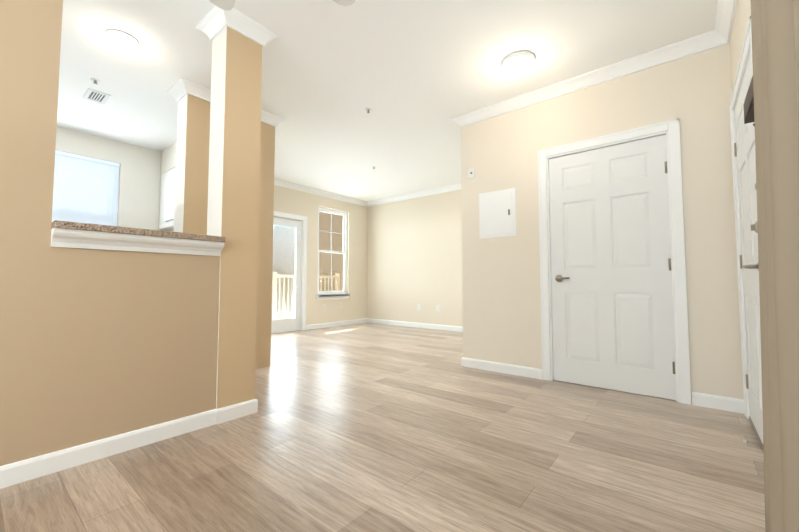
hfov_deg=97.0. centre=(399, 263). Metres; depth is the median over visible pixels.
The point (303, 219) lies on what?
door frame
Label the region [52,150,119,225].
kitchen window
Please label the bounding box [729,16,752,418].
door frame
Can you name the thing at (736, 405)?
baseboard
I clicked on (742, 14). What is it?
wall
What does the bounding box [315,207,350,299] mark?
living room window
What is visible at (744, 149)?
entry door
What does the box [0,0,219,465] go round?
wall
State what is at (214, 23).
crown molding
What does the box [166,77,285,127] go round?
crown molding
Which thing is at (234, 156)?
column
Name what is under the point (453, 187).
crown molding
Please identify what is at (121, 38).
dome ceiling light
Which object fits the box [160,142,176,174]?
soffit
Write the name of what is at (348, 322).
baseboard
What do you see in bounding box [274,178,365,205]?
crown molding
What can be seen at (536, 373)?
baseboard
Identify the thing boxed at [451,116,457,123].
crown molding
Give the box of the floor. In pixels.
[0,323,764,531]
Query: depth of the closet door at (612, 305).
2.94 m
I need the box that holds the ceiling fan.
[209,0,354,9]
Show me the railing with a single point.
(293, 277)
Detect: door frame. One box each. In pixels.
[273,211,306,330]
[538,118,690,404]
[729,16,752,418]
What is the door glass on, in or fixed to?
attached to the wall at (139, 188)
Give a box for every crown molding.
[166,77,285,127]
[196,5,277,48]
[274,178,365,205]
[366,183,461,206]
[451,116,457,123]
[458,31,709,127]
[710,0,736,48]
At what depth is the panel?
3.57 m
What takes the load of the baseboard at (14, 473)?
attached to the wall at (97, 344)
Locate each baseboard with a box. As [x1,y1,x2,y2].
[0,399,257,488]
[306,318,367,329]
[368,318,462,331]
[464,358,541,379]
[692,392,744,413]
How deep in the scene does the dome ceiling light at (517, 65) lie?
2.81 m
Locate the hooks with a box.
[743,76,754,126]
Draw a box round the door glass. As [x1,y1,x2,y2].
[271,217,301,333]
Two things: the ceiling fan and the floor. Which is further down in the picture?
the floor
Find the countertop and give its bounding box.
[51,220,224,241]
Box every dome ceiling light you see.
[105,29,139,48]
[501,51,535,78]
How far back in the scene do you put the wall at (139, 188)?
6.37 m
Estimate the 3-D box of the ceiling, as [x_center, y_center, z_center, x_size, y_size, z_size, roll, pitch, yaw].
[-0.948,-1.682,3.115,6.100,0.080,8.120,-2,-4,39]
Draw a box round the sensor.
[469,168,474,178]
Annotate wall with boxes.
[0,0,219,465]
[55,126,366,324]
[367,189,462,326]
[461,43,743,403]
[729,0,750,90]
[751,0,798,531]
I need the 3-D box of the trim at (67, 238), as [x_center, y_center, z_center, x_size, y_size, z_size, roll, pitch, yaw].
[-1.386,-0.110,1.966,0.060,0.084,0.784,-2,-4,39]
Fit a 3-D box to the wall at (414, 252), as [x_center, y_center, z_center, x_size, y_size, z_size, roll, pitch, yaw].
[1.534,-0.136,6.176,5.980,2.690,0.120,-2,-4,39]
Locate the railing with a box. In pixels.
[272,272,339,319]
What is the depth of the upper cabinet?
4.59 m
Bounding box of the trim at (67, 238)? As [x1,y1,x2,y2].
[51,228,224,255]
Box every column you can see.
[174,94,274,368]
[207,26,261,408]
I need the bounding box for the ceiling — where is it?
[57,0,717,201]
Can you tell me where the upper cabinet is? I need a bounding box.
[159,167,175,230]
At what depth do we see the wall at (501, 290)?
2.96 m
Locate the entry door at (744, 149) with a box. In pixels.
[734,53,763,450]
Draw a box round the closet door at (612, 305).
[549,134,676,399]
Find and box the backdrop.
[77,211,342,319]
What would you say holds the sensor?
attached to the wall at (501, 290)
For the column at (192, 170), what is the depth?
3.31 m
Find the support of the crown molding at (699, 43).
attached to the wall at (501, 290)
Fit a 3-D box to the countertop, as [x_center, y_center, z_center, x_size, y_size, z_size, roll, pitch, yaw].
[-1.454,-0.167,2.024,0.265,0.035,0.784,-2,-4,39]
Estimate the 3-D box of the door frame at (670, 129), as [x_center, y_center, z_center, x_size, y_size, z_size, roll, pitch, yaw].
[1.755,-0.020,3.004,1.048,2.129,0.141,-2,-4,39]
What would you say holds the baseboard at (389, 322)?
attached to the wall at (414, 252)
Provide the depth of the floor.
1.76 m
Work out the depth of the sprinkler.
3.14 m
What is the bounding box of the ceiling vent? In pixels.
[83,88,110,103]
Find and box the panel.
[479,188,515,238]
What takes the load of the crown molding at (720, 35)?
attached to the wall at (742, 14)
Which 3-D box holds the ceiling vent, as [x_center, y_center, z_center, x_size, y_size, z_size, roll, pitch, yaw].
[-2.930,-1.621,3.420,0.260,0.010,0.160,-2,-4,39]
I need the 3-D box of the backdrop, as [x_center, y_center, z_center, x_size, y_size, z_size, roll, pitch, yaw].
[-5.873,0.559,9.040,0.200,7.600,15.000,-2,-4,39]

